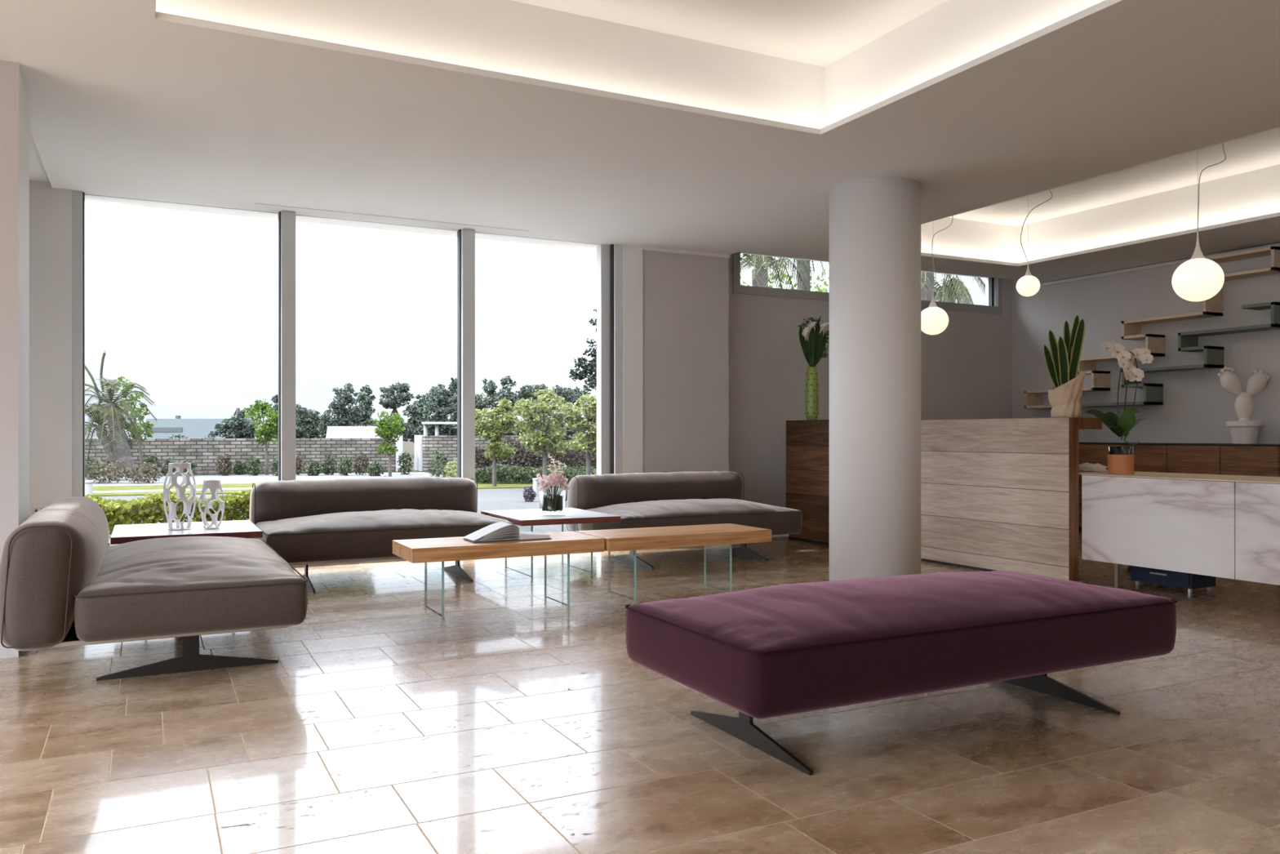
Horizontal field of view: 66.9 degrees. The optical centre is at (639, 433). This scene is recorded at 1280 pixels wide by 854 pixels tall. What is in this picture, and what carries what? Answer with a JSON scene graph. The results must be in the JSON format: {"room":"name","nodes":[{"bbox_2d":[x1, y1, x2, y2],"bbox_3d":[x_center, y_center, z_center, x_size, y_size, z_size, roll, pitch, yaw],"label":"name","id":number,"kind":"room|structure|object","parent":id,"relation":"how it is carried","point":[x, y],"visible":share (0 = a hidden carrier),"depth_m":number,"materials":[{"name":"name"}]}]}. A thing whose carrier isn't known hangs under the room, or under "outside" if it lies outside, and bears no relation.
{"room":"lobby","nodes":[
{"label":"lobby","id":0,"kind":"room"},
{"bbox_2d":[29,180,71,516],"bbox_3d":[-3.915,-0.600,5.951,0.627,3.300,2.440,0,0,-27],"label":"wall","id":1,"kind":"structure","parent":0,"point":[50,207],"depth_m":6.88,"materials":[{"name":"white paint"}]},
{"bbox_2d":[32,505,47,514],"bbox_3d":[-4.235,0.540,6.857,0.104,0.070,0.014,0,0,-27],"label":"wall socket","id":2,"kind":"object","parent":1,"relation":"attached to","point":[35,508],"visible":0.34,"depth_m":6.84,"materials":[{"name":"white plastic"}]},
{"bbox_2d":[0,0,1279,282],"bbox_3d":[1.328,-1.990,3.230,13.300,0.480,12.550,0,0,-27],"label":"ceiling","id":3,"kind":"structure","parent":0,"point":[718,126],"depth_m":5.51,"materials":[{"name":"paint"}]},
{"bbox_2d":[256,203,528,231],"bbox_3d":[-1.939,-1.750,7.848,2.210,0.004,0.009,0,0,-27],"label":"trim","id":4,"kind":"structure","parent":3,"relation":"attached to","point":[256,203],"depth_m":7.80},
{"bbox_2d":[920,215,953,334],"bbox_3d":[2.725,-1.560,8.996,0.298,1.280,0.278,0,0,-39],"label":"pendant lamp","id":5,"kind":"object","parent":3,"relation":"hanging from","point":[934,319],"visible":0.89,"depth_m":8.90,"materials":[{"name":"white"}]},
{"bbox_2d":[1016,189,1052,296],"bbox_3d":[3.502,-1.714,8.655,0.293,0.975,0.212,0,0,-27],"label":"pendant lamp","id":6,"kind":"object","parent":3,"relation":"hanging from","point":[1028,285],"visible":0.94,"depth_m":8.59,"materials":[{"name":"white"}]},
{"bbox_2d":[1171,142,1226,301],"bbox_3d":[4.165,-1.595,7.240,0.341,1.210,0.341,0,0,-41],"label":"pendant lamp","id":7,"kind":"object","parent":3,"relation":"hanging from","point":[1198,278],"visible":0.98,"depth_m":7.14,"materials":[{"name":"white"}]},
{"bbox_2d":[0,532,1279,853],"bbox_3d":[1.492,1.110,3.117,15.065,0.120,12.800,0,0,-27],"label":"floor","id":8,"kind":"structure","parent":0,"point":[515,719],"depth_m":3.34,"materials":[{"name":"stone"}]},
{"bbox_2d":[0,59,29,658],"bbox_3d":[-4.576,-0.350,3.987,3.465,2.800,0.460,0,0,-27],"label":"wall pier","id":9,"kind":"object","parent":8,"relation":"on","point":[14,92],"visible":0.8,"depth_m":4.56,"materials":[{"name":"white paint"}]},
{"bbox_2d":[0,496,307,680],"bbox_3d":[-2.381,0.692,4.802,1.171,0.716,1.888,0,0,-27],"label":"sofa","id":10,"kind":"object","parent":8,"relation":"on","point":[62,584],"visible":1,"depth_m":4.03,"materials":[{"name":"beige fabric"}]},
{"bbox_2d":[110,520,262,544],"bbox_3d":[-2.998,0.835,6.407,0.855,0.430,0.900,0,0,-27],"label":"side table","id":11,"kind":"object","parent":8,"relation":"on","point":[121,534],"visible":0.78,"depth_m":6.20,"materials":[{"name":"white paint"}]},
{"bbox_2d":[163,462,195,530],"bbox_3d":[-2.995,0.405,6.306,0.194,0.431,0.200,0,0,-27],"label":"vase","id":12,"kind":"object","parent":11,"relation":"on","point":[180,467],"visible":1,"depth_m":6.26,"materials":[{"name":"white ceramic"}]},
{"bbox_2d":[198,480,225,528],"bbox_3d":[-2.802,0.460,6.343,0.162,0.318,0.161,0,0,-27],"label":"vase","id":13,"kind":"object","parent":11,"relation":"on","point":[214,486],"visible":1,"depth_m":6.30,"materials":[{"name":"white ceramic"}]},
{"bbox_2d":[249,476,515,592],"bbox_3d":[-1.893,0.693,7.084,1.708,0.715,1.171,0,0,-27],"label":"sofa","id":14,"kind":"object","parent":8,"relation":"on","point":[305,522],"visible":0.82,"depth_m":6.97,"materials":[{"name":"beige fabric"}]},
{"bbox_2d":[392,531,604,616],"bbox_3d":[-0.856,0.845,5.902,1.183,0.410,0.495,0,0,-27],"label":"coffee table","id":15,"kind":"object","parent":8,"relation":"on","point":[443,549],"visible":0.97,"depth_m":5.71,"materials":[{"name":"brown wood"}]},
{"bbox_2d":[463,521,551,542],"bbox_3d":[-0.806,0.591,5.897,0.492,0.098,0.220,0,0,-27],"label":"open book","id":16,"kind":"object","parent":15,"relation":"on","point":[498,531],"visible":1,"depth_m":5.81,"materials":[{"name":"paper"}]},
{"bbox_2d":[480,507,620,577],"bbox_3d":[-0.715,0.835,7.576,0.795,0.430,0.950,0,0,-27],"label":"side table","id":17,"kind":"object","parent":8,"relation":"on","point":[522,517],"visible":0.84,"depth_m":7.30,"materials":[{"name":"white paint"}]},
{"bbox_2d":[533,453,571,515],"bbox_3d":[-0.682,0.381,7.362,0.255,0.478,0.237,0,0,42],"label":"flower vase","id":18,"kind":"object","parent":17,"relation":"on","point":[554,503],"visible":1,"depth_m":7.33,"materials":[{"name":"clear glass"}]},
{"bbox_2d":[575,523,771,599],"bbox_3d":[0.229,0.845,6.449,1.207,0.410,0.515,0,0,-27],"label":"coffee table","id":19,"kind":"object","parent":8,"relation":"on","point":[675,536],"visible":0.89,"depth_m":6.30,"materials":[{"name":"brown wood"}]},
{"bbox_2d":[566,471,802,568],"bbox_3d":[0.362,0.694,8.233,1.708,0.712,1.171,0,0,-27],"label":"sofa","id":20,"kind":"object","parent":8,"relation":"on","point":[641,500],"visible":0.73,"depth_m":8.14,"materials":[{"name":"beige fabric"}]},
{"bbox_2d":[786,419,829,546],"bbox_3d":[1.909,0.457,9.359,0.500,1.186,1.005,0,0,-27],"label":"base cabinet","id":21,"kind":"object","parent":8,"relation":"on","point":[807,441],"visible":0.4,"depth_m":9.35,"materials":[{"name":"brown wood"}]},
{"bbox_2d":[797,315,829,419],"bbox_3d":[1.743,-0.657,9.613,0.344,1.041,0.195,0,0,-3],"label":"vase","id":22,"kind":"object","parent":21,"relation":"on","point":[813,349],"visible":0.97,"depth_m":9.61,"materials":[{"name":"green ceramic"}]},
{"bbox_2d":[829,176,920,581],"bbox_3d":[1.669,-0.350,6.900,0.636,2.800,0.636,0,0,-27],"label":"column","id":23,"kind":"structure","parent":8,"relation":"on","point":[875,221],"depth_m":6.62,"materials":[{"name":"white paint"}]},
{"bbox_2d":[624,570,1177,775],"bbox_3d":[0.994,0.800,3.632,1.961,0.500,0.901,0,0,-27],"label":"upholstered bench","id":24,"kind":"object","parent":8,"relation":"on","point":[781,650],"visible":1,"depth_m":3.23,"materials":[{"name":"fabric"}]},
{"bbox_2d":[920,417,1102,581],"bbox_3d":[2.602,0.468,7.829,0.345,1.165,2.312,0,0,-27],"label":"reception desk","id":25,"kind":"object","parent":8,"relation":"on","point":[997,494],"visible":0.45,"depth_m":7.24,"materials":[{"name":"grey wood"}]},
{"bbox_2d":[1043,315,1086,417],"bbox_3d":[3.067,-0.486,6.937,0.259,0.742,0.255,0,0,-27],"label":"snake plant","id":26,"kind":"object","parent":25,"relation":"on","point":[1063,360],"visible":0.98,"depth_m":6.91,"materials":[{"name":"green plant"}]},
{"bbox_2d":[1079,417,1102,429],"bbox_3d":[2.646,-0.075,7.852,0.245,0.080,2.310,0,0,-27],"label":"shelf","id":27,"kind":"object","parent":25,"relation":"attached to","point":[1084,423],"depth_m":6.82,"materials":[{"name":"brown wood"}]},
{"bbox_2d":[1130,565,1215,593],"bbox_3d":[3.628,0.850,6.618,0.286,0.400,0.440,0,0,-27],"label":"drawers","id":28,"kind":"object","parent":8,"relation":"on","point":[1189,581],"visible":0.32,"depth_m":6.49,"materials":[{"name":"wood"}]},
{"bbox_2d":[1079,470,1279,587],"bbox_3d":[4.029,0.663,5.700,0.724,0.773,4.100,0,0,-27],"label":"desk","id":29,"kind":"object","parent":8,"relation":"on","point":[1222,526],"visible":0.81,"depth_m":6.11,"materials":[{"name":"white stone"}]},
{"bbox_2d":[1079,462,1106,471],"bbox_3d":[3.300,0.242,7.127,0.198,0.067,0.254,0,0,-27],"label":"crumpled cloth","id":30,"kind":"object","parent":29,"relation":"on","point":[1085,467],"visible":0.81,"depth_m":7.06,"materials":[{"name":"fabric"}]},
{"bbox_2d":[1084,339,1153,474],"bbox_3d":[3.346,-0.193,6.746,0.537,0.938,0.216,0,0,-15],"label":"orchid","id":31,"kind":"object","parent":29,"relation":"on","point":[1120,459],"visible":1,"depth_m":6.71,"materials":[{"name":"white plant"}]},
{"bbox_2d":[1079,442,1279,532],"bbox_3d":[5.941,0.570,8.302,0.436,0.960,6.620,0,0,-27],"label":"sideboard","id":32,"kind":"object","parent":8,"relation":"on","point":[1225,459],"visible":0.21,"depth_m":9.19,"materials":[{"name":"brown wood"}]},
{"bbox_2d":[1079,442,1279,445],"bbox_3d":[5.941,0.098,8.302,0.436,0.015,6.620,0,0,-27],"label":"countertop","id":33,"kind":"structure","parent":32,"relation":"on","point":[1140,443],"depth_m":9.29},
{"bbox_2d":[1217,366,1270,444],"bbox_3d":[5.602,-0.270,8.996,0.377,0.718,0.313,0,0,41],"label":"ornament","id":34,"kind":"object","parent":32,"relation":"on","point":[1243,430],"visible":1,"depth_m":8.95,"materials":[{"name":"white ceramic"}]},
{"bbox_2d":[643,249,728,472],"bbox_3d":[0.316,-0.600,9.521,0.953,3.300,0.560,0,0,-27],"label":"wall","id":35,"kind":"structure","parent":0,"point":[686,297],"depth_m":9.27,"materials":[{"name":"grey paint"}]},
{"bbox_2d":[71,190,643,567],"bbox_3d":[-2.079,-0.600,8.105,4.600,3.300,0.270,0,0,-27],"label":"window","id":36,"kind":"structure","parent":35,"relation":"in","point":[610,258],"depth_m":8.28,"materials":[{"name":"metal"}]},
{"bbox_2d":[642,246,729,257],"bbox_3d":[0.446,-1.735,9.259,0.962,0.030,0.025,0,0,-27],"label":"trim","id":37,"kind":"structure","parent":35,"relation":"attached to","point":[646,248],"depth_m":9.24,"materials":[{"name":"white paint"}]},
{"bbox_2d":[728,254,1011,507],"bbox_3d":[2.547,-0.600,10.838,4.220,3.300,0.240,0,0,-27],"label":"wall","id":38,"kind":"structure","parent":0,"point":[966,367],"depth_m":10.22,"materials":[{"name":"grey paint"}]},
{"bbox_2d":[732,252,1002,314],"bbox_3d":[2.617,-1.673,10.781,3.792,0.473,0.105,0,0,-27],"label":"window","id":39,"kind":"structure","parent":38,"relation":"in","point":[995,285],"depth_m":10.38,"materials":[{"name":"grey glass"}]},
{"bbox_2d":[943,273,985,305],"bbox_3d":[8.317,-2.400,17.874,6.950,7.100,0.300,0,0,-27],"label":"sky","id":40,"kind":"structure","parent":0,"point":[979,298],"depth_m":16.35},
{"bbox_2d":[1011,242,1279,444],"bbox_3d":[7.406,-0.600,6.226,0.250,3.300,12.870,0,0,-27],"label":"wall","id":41,"kind":"structure","parent":0,"point":[1196,408],"depth_m":9.96,"materials":[{"name":"grey paint"}]},
{"bbox_2d":[1024,245,1279,408],"bbox_3d":[5.185,-0.993,10.010,0.268,1.395,2.780,0,0,-27],"label":"wall shelf","id":42,"kind":"object","parent":41,"relation":"attached to","point":[1213,306],"visible":0.77,"depth_m":9.83,"materials":[{"name":"brown wood"}]},
{"bbox_2d":[1043,243,1279,285],"bbox_3d":[7.386,-1.734,5.941,0.045,0.032,11.880,0,0,-27],"label":"trim","id":43,"kind":"structure","parent":41,"relation":"attached to","point":[1180,261],"depth_m":10.17,"materials":[{"name":"white paint"}]},
{"bbox_2d":[1080,301,1279,406],"bbox_3d":[5.353,-0.745,9.680,0.268,0.890,2.040,0,0,-27],"label":"wall shelf","id":44,"kind":"object","parent":41,"relation":"attached to","point":[1188,341],"visible":0.86,"depth_m":9.42,"materials":[{"name":"grey paint"}]},
{"bbox_2d":[1225,420,1263,444],"bbox_3d":[5.607,-0.017,8.996,0.304,0.212,0.304,0,0,2],"label":"pot","id":45,"kind":"object","parent":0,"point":[1242,432],"depth_m":8.90,"materials":[{"name":"white ceramic"}]},
{"label":"outside","id":46,"kind":"structure","parent":0,"visible":0},
{"bbox_2d":[84,438,578,478],"bbox_3d":[-47.538,1.415,126.338,150.000,0.470,251.700,0,0,-27],"label":"ground","id":47,"kind":"structure","parent":46,"point":[408,446],"depth_m":36.57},
{"bbox_2d":[160,457,177,475],"bbox_3d":[-12.884,0.893,26.593,0.496,0.505,0.457,0,0,-27],"label":"shrub","id":48,"kind":"object","parent":47,"relation":"on","point":[164,468],"visible":0.51,"depth_m":26.53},
{"bbox_2d":[168,434,189,438],"bbox_3d":[-20.892,0.568,43.998,1.269,1.155,1.278,0,0,-27],"label":"shrub","id":49,"kind":"object","parent":47,"relation":"on","point":[177,435],"visible":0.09,"depth_m":43.91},
{"bbox_2d":[146,415,253,438],"bbox_3d":[-40.489,-0.275,89.475,8.700,2.850,3.050,0,0,0],"label":"building","id":50,"kind":"structure","parent":47,"relation":"on","point":[162,428],"depth_m":87.99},
{"bbox_2d":[208,407,257,438],"bbox_3d":[-19.086,-0.040,45.885,2.282,2.440,1.702,0,0,19],"label":"pine tree","id":51,"kind":"object","parent":47,"relation":"on","point":[236,427],"visible":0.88,"depth_m":45.55,"materials":[{"name":"green plant"}]},
{"bbox_2d":[231,459,248,475],"bbox_3d":[-11.215,0.923,27.199,0.476,0.444,0.464,0,0,-27],"label":"shrub","id":52,"kind":"object","parent":47,"relation":"on","point":[238,465],"visible":0.88,"depth_m":27.13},
{"bbox_2d":[84,471,449,486],"bbox_3d":[-17.997,1.160,21.300,27.437,0.040,6.198,0,0,-26],"label":"road","id":53,"kind":"structure","parent":47,"relation":"on","point":[228,479],"depth_m":25.16,"materials":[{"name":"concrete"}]},
{"bbox_2d":[84,457,107,479],"bbox_3d":[-13.626,0.850,23.986,0.660,0.591,0.702,0,0,6],"label":"shrub","id":54,"kind":"object","parent":53,"relation":"on","point":[86,459],"visible":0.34,"depth_m":23.99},
{"bbox_2d":[84,458,129,484],"bbox_3d":[-12.383,0.851,22.498,0.967,0.589,0.930,0,0,-27],"label":"shrub","id":55,"kind":"object","parent":53,"relation":"on","point":[105,470],"visible":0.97,"depth_m":22.41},
{"bbox_2d":[84,347,156,477],"bbox_3d":[-13.155,-0.533,23.988,2.213,3.262,1.923,0,0,-7],"label":"palm tree","id":56,"kind":"object","parent":53,"relation":"on","point":[115,445],"visible":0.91,"depth_m":23.88,"materials":[{"name":"green plant"}]},
{"bbox_2d":[113,376,154,476],"bbox_3d":[-13.550,-0.183,25.937,0.994,2.729,1.133,0,0,-27],"label":"tree","id":57,"kind":"object","parent":53,"relation":"on","point":[148,425],"visible":0.46,"depth_m":25.97,"materials":[{"name":"green plant"}]},
{"bbox_2d":[122,462,165,484],"bbox_3d":[-11.508,0.891,22.529,0.907,0.509,0.887,0,0,-27],"label":"shrub","id":58,"kind":"object","parent":53,"relation":"on","point":[153,476],"visible":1,"depth_m":22.44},
{"bbox_2d":[142,453,161,475],"bbox_3d":[-13.223,0.834,26.204,0.477,0.623,0.464,0,0,-3],"label":"shrub","id":59,"kind":"object","parent":53,"relation":"on","point":[148,460],"visible":0.52,"depth_m":26.14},
{"bbox_2d":[180,458,197,475],"bbox_3d":[-12.257,0.906,26.309,0.463,0.478,0.455,0,0,-27],"label":"shrub","id":60,"kind":"object","parent":53,"relation":"on","point":[193,465],"visible":0.36,"depth_m":26.27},
{"bbox_2d":[214,453,233,475],"bbox_3d":[-11.403,0.838,26.598,0.460,0.614,0.480,0,0,11],"label":"shrub","id":61,"kind":"object","parent":53,"relation":"on","point":[228,463],"visible":1,"depth_m":26.54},
{"bbox_2d":[244,455,262,475],"bbox_3d":[-10.630,0.872,26.694,0.454,0.546,0.446,0,0,9],"label":"shrub","id":62,"kind":"object","parent":53,"relation":"on","point":[255,463],"visible":1,"depth_m":26.63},
{"bbox_2d":[242,398,278,475],"bbox_3d":[-10.380,0.087,26.899,1.229,2.186,0.825,0,0,13],"label":"tree","id":63,"kind":"object","parent":53,"relation":"on","point":[264,406],"visible":0.83,"depth_m":26.89,"materials":[{"name":"green plant"}]},
{"bbox_2d":[271,456,278,475],"bbox_3d":[-9.867,0.866,26.517,0.472,0.558,0.455,0,0,-45],"label":"shrub","id":64,"kind":"object","parent":53,"relation":"on","point":[274,467],"visible":0.43,"depth_m":26.39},
{"bbox_2d":[295,454,305,475],"bbox_3d":[-9.557,0.861,27.001,0.458,0.568,0.465,0,0,15],"label":"shrub","id":65,"kind":"object","parent":53,"relation":"on","point":[298,460],"visible":0.62,"depth_m":26.95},
{"bbox_2d":[305,459,322,475],"bbox_3d":[-8.956,0.923,26.604,0.463,0.444,0.479,0,0,-27],"label":"shrub","id":66,"kind":"object","parent":53,"relation":"on","point":[311,467],"visible":1,"depth_m":26.52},
{"bbox_2d":[320,454,337,475],"bbox_3d":[-8.693,0.854,27.098,0.473,0.581,0.473,0,0,-27],"label":"shrub","id":67,"kind":"object","parent":53,"relation":"on","point":[330,460],"visible":0.99,"depth_m":27.03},
{"bbox_2d":[337,455,354,475],"bbox_3d":[-8.103,0.861,26.685,0.464,0.567,0.489,0,0,-27],"label":"shrub","id":68,"kind":"object","parent":53,"relation":"on","point":[348,464],"visible":1,"depth_m":26.63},
{"bbox_2d":[353,450,369,475],"bbox_3d":[-7.768,0.804,26.998,0.465,0.683,0.457,0,0,8],"label":"shrub","id":69,"kind":"object","parent":53,"relation":"on","point":[362,464],"visible":0.98,"depth_m":26.93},
{"bbox_2d":[367,461,384,475],"bbox_3d":[-7.203,0.944,26.390,0.474,0.401,0.458,0,0,6],"label":"shrub","id":70,"kind":"object","parent":53,"relation":"on","point":[374,470],"visible":0.98,"depth_m":26.32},
{"bbox_2d":[373,410,405,476],"bbox_3d":[-6.737,0.276,26.020,0.825,1.809,0.983,0,0,-27],"label":"tree","id":71,"kind":"object","parent":53,"relation":"on","point":[388,431],"visible":1,"depth_m":25.91,"materials":[{"name":"green plant"}]},
{"bbox_2d":[396,450,413,474],"bbox_3d":[-6.596,0.800,27.309,0.474,0.691,0.468,0,0,-27],"label":"shrub","id":72,"kind":"object","parent":53,"relation":"on","point":[402,458],"visible":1,"depth_m":27.25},
{"bbox_2d":[258,393,309,438],"bbox_3d":[-18.674,-0.467,50.909,2.483,3.295,2.025,0,0,-27],"label":"pine tree","id":73,"kind":"object","parent":47,"relation":"on","point":[300,428],"visible":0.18,"depth_m":50.72,"materials":[{"name":"green plant"}]},
{"bbox_2d":[295,404,325,438],"bbox_3d":[-19.492,-0.323,56.261,2.496,3.005,2.098,0,0,-27],"label":"pine tree","id":74,"kind":"object","parent":47,"relation":"on","point":[308,418],"visible":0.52,"depth_m":55.93,"materials":[{"name":"green plant"}]},
{"bbox_2d":[89,479,568,496],"bbox_3d":[-4.870,1.155,21.875,29.638,0.050,4.390,0,0,-20],"label":"lawn","id":75,"kind":"structure","parent":47,"relation":"on","point":[480,485],"depth_m":20.39,"materials":[{"name":"green plant"}]},
{"bbox_2d":[84,480,93,495],"bbox_3d":[-10.264,1.005,18.000,0.210,0.290,0.210,0,0,-27],"label":"planter","id":76,"kind":"object","parent":75,"relation":"on","point":[88,483],"visible":0.62,"depth_m":17.95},
{"bbox_2d":[428,449,450,477],"bbox_3d":[-4.938,0.762,23.987,0.569,0.765,0.583,0,0,-27],"label":"shrub","id":77,"kind":"object","parent":75,"relation":"on","point":[438,456],"visible":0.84,"depth_m":23.93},
{"bbox_2d":[443,458,457,477],"bbox_3d":[-4.295,0.853,22.516,0.519,0.583,0.516,0,0,-27],"label":"shrub","id":78,"kind":"object","parent":75,"relation":"on","point":[451,474],"visible":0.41,"depth_m":22.41,"materials":[{"name":"green plant"}]},
{"bbox_2d":[475,436,596,469],"bbox_3d":[-2.393,0.621,25.496,4.423,1.102,1.100,0,0,0],"label":"hedge","id":79,"kind":"object","parent":75,"relation":"on","point":[570,459],"visible":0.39,"depth_m":25.19,"materials":[{"name":"plant"}]},
{"bbox_2d":[96,487,570,546],"bbox_3d":[2.878,1.165,18.582,38.000,0.030,12.300,0,0,-27],"label":"terrace","id":80,"kind":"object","parent":47,"relation":"on","point":[495,499],"depth_m":16.49,"materials":[{"name":"concrete"}]},
{"bbox_2d":[84,489,251,546],"bbox_3d":[-3.979,0.810,8.579,3.157,0.631,0.661,0,0,-27],"label":"hedge","id":81,"kind":"object","parent":80,"relation":"on","point":[117,512],"visible":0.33,"depth_m":8.31,"materials":[{"name":"green plant"}]},
{"bbox_2d":[93,487,252,493],"bbox_3d":[-10.828,1.135,18.388,15.400,0.070,0.200,0,0,-27],"label":"kerb","id":82,"kind":"object","parent":80,"relation":"on","point":[240,488],"depth_m":18.98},
{"bbox_2d":[475,397,518,486],"bbox_3d":[-3.160,0.195,20.959,1.084,1.970,0.764,0,0,-5],"label":"tree","id":83,"kind":"object","parent":80,"relation":"on","point":[490,419],"visible":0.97,"depth_m":20.86,"materials":[{"name":"green plant"}]},
{"bbox_2d":[522,485,536,501],"bbox_3d":[-1.875,1.010,16.497,0.248,0.271,0.238,0,0,24],"label":"shrub","id":84,"kind":"object","parent":80,"relation":"on","point":[532,494],"visible":1,"depth_m":16.46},
{"bbox_2d":[532,478,538,496],"bbox_3d":[-1.942,0.985,18.000,0.110,0.330,0.110,0,0,-27],"label":"bollard","id":85,"kind":"object","parent":80,"relation":"on","point":[535,480],"visible":0.79,"depth_m":17.96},
{"bbox_2d":[475,463,596,483],"bbox_3d":[-2.211,0.934,22.753,3.874,0.471,1.781,0,0,0],"label":"ground cover","id":86,"kind":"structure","parent":80,"relation":"on","point":[504,472],"depth_m":22.13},
{"bbox_2d":[512,388,569,489],"bbox_3d":[-2.035,0.114,19.989,1.180,2.132,1.008,0,0,-4],"label":"tree","id":87,"kind":"object","parent":80,"relation":"on","point":[551,440],"visible":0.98,"depth_m":19.90,"materials":[{"name":"green plant"}]},
{"bbox_2d":[560,393,596,475],"bbox_3d":[-0.836,0.212,17.988,1.291,1.936,0.758,0,0,-19],"label":"tree","id":88,"kind":"object","parent":80,"relation":"on","point":[589,411],"visible":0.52,"depth_m":17.89,"materials":[{"name":"green plant"}]},
{"bbox_2d":[568,308,596,391],"bbox_3d":[-0.441,-0.322,13.504,1.027,3.005,0.734,0,0,-27],"label":"tree","id":89,"kind":"object","parent":80,"relation":"on","point":[589,366],"visible":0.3,"depth_m":13.41,"materials":[{"name":"green plant"}]},
{"bbox_2d":[740,253,816,290],"bbox_3d":[1.492,-0.689,11.995,1.381,3.683,1.593,0,0,18],"label":"palm tree","id":90,"kind":"object","parent":80,"relation":"on","point":[760,277],"visible":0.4,"depth_m":11.91,"materials":[{"name":"green plant"}]},
{"bbox_2d":[741,271,826,292],"bbox_3d":[2.591,-0.974,17.952,3.217,4.229,3.093,0,0,-27],"label":"shrub","id":91,"kind":"object","parent":80,"relation":"on","point":[815,287],"visible":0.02,"depth_m":17.73,"materials":[{"name":"green plant"}]},
{"bbox_2d":[764,257,829,290],"bbox_3d":[2.511,-1.012,14.484,1.552,4.328,1.850,0,0,4],"label":"palm tree","id":92,"kind":"object","parent":80,"relation":"on","point":[804,274],"visible":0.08,"depth_m":14.42,"materials":[{"name":"green plant"}]},
{"bbox_2d":[793,269,829,292],"bbox_3d":[4.288,-1.358,21.985,3.368,4.889,3.145,0,0,-27],"label":"shrub","id":93,"kind":"object","parent":80,"relation":"on","point":[824,282],"visible":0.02,"depth_m":22.09,"materials":[{"name":"green plant"}]},
{"bbox_2d":[920,271,985,304],"bbox_3d":[3.860,-0.782,13.027,1.602,3.868,1.669,0,0,-27],"label":"palm tree","id":94,"kind":"object","parent":80,"relation":"on","point":[927,279],"visible":0.09,"depth_m":12.91,"materials":[{"name":"green plant"}]},
{"bbox_2d":[933,277,973,304],"bbox_3d":[4.759,-0.642,15.002,0.967,3.588,0.973,0,0,-27],"label":"palm tree","id":95,"kind":"object","parent":80,"relation":"on","point":[937,294],"visible":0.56,"depth_m":14.81,"materials":[{"name":"green plant"}]},
{"bbox_2d":[84,435,594,475],"bbox_3d":[-8.722,0.600,28.131,30.000,1.140,4.450,0,0,-27],"label":"stone wall","id":96,"kind":"structure","parent":47,"relation":"on","point":[203,452],"depth_m":28.94,"materials":[{"name":"brick"}]},
{"bbox_2d":[315,382,364,438],"bbox_3d":[-15.366,-0.736,49.955,2.073,3.831,2.372,0,0,43],"label":"pine tree","id":97,"kind":"object","parent":47,"relation":"on","point":[340,408],"visible":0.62,"depth_m":49.59,"materials":[{"name":"green plant"}]},
{"bbox_2d":[325,426,382,438],"bbox_3d":[-11.315,0.420,38.150,2.300,1.460,0.300,0,0,0],"label":"wall","id":98,"kind":"structure","parent":47,"relation":"on","point":[332,432],"depth_m":38.00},
{"bbox_2d":[349,384,377,426],"bbox_3d":[-15.609,-0.821,55.152,2.694,4.002,2.053,0,0,-2],"label":"pine tree","id":99,"kind":"object","parent":47,"relation":"on","point":[365,406],"visible":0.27,"depth_m":54.82,"materials":[{"name":"green plant"}]},
{"bbox_2d":[367,381,417,441],"bbox_3d":[-12.507,-0.745,49.083,2.282,3.849,2.041,0,0,-27],"label":"pine tree","id":100,"kind":"object","parent":47,"relation":"on","point":[391,400],"visible":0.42,"depth_m":48.84,"materials":[{"name":"green plant"}]},
{"bbox_2d":[402,392,435,444],"bbox_3d":[-12.228,-0.584,53.830,2.594,3.529,1.938,0,0,-9],"label":"pine tree","id":101,"kind":"object","parent":47,"relation":"on","point":[417,418],"visible":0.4,"depth_m":53.38,"materials":[{"name":"green plant"}]},
{"bbox_2d":[416,383,457,435],"bbox_3d":[-9.890,-0.663,47.944,2.318,3.686,2.075,0,0,-37],"label":"pine tree","id":102,"kind":"object","parent":47,"relation":"on","point":[437,406],"visible":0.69,"depth_m":47.54,"materials":[{"name":"green plant"}]},
{"bbox_2d":[421,422,457,435],"bbox_3d":[-7.217,0.350,36.150,1.650,1.600,0.900,0,0,0],"label":"pergola","id":103,"kind":"object","parent":47,"relation":"on","point":[425,424],"visible":0.24,"depth_m":35.93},
{"bbox_2d":[444,377,457,430],"bbox_3d":[-10.065,-1.036,52.892,2.760,4.433,1.808,0,0,-27],"label":"pine tree","id":104,"kind":"object","parent":47,"relation":"on","point":[453,388],"visible":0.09,"depth_m":52.70,"materials":[{"name":"green plant"}]},
{"bbox_2d":[475,377,506,435],"bbox_3d":[-7.561,-0.758,46.925,2.199,3.877,1.700,0,0,-27],"label":"pine tree","id":105,"kind":"object","parent":47,"relation":"on","point":[487,402],"visible":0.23,"depth_m":46.70,"materials":[{"name":"green plant"}]},
{"bbox_2d":[490,375,524,435],"bbox_3d":[-7.214,-0.991,52.066,2.490,4.342,2.253,0,0,-27],"label":"pine tree","id":106,"kind":"object","parent":47,"relation":"on","point":[510,396],"visible":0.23,"depth_m":51.96,"materials":[{"name":"green plant"}]},
{"bbox_2d":[511,383,556,435],"bbox_3d":[-4.979,-0.614,46.060,2.196,3.587,2.072,0,0,18],"label":"pine tree","id":107,"kind":"object","parent":47,"relation":"on","point":[525,393],"visible":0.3,"depth_m":45.88,"materials":[{"name":"green plant"}]},
{"bbox_2d":[551,384,591,442],"bbox_3d":[-3.855,-0.695,51.111,2.474,3.751,2.066,0,0,-20],"label":"pine tree","id":108,"kind":"object","parent":47,"relation":"on","point":[569,395],"visible":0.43,"depth_m":50.60,"materials":[{"name":"green plant"}]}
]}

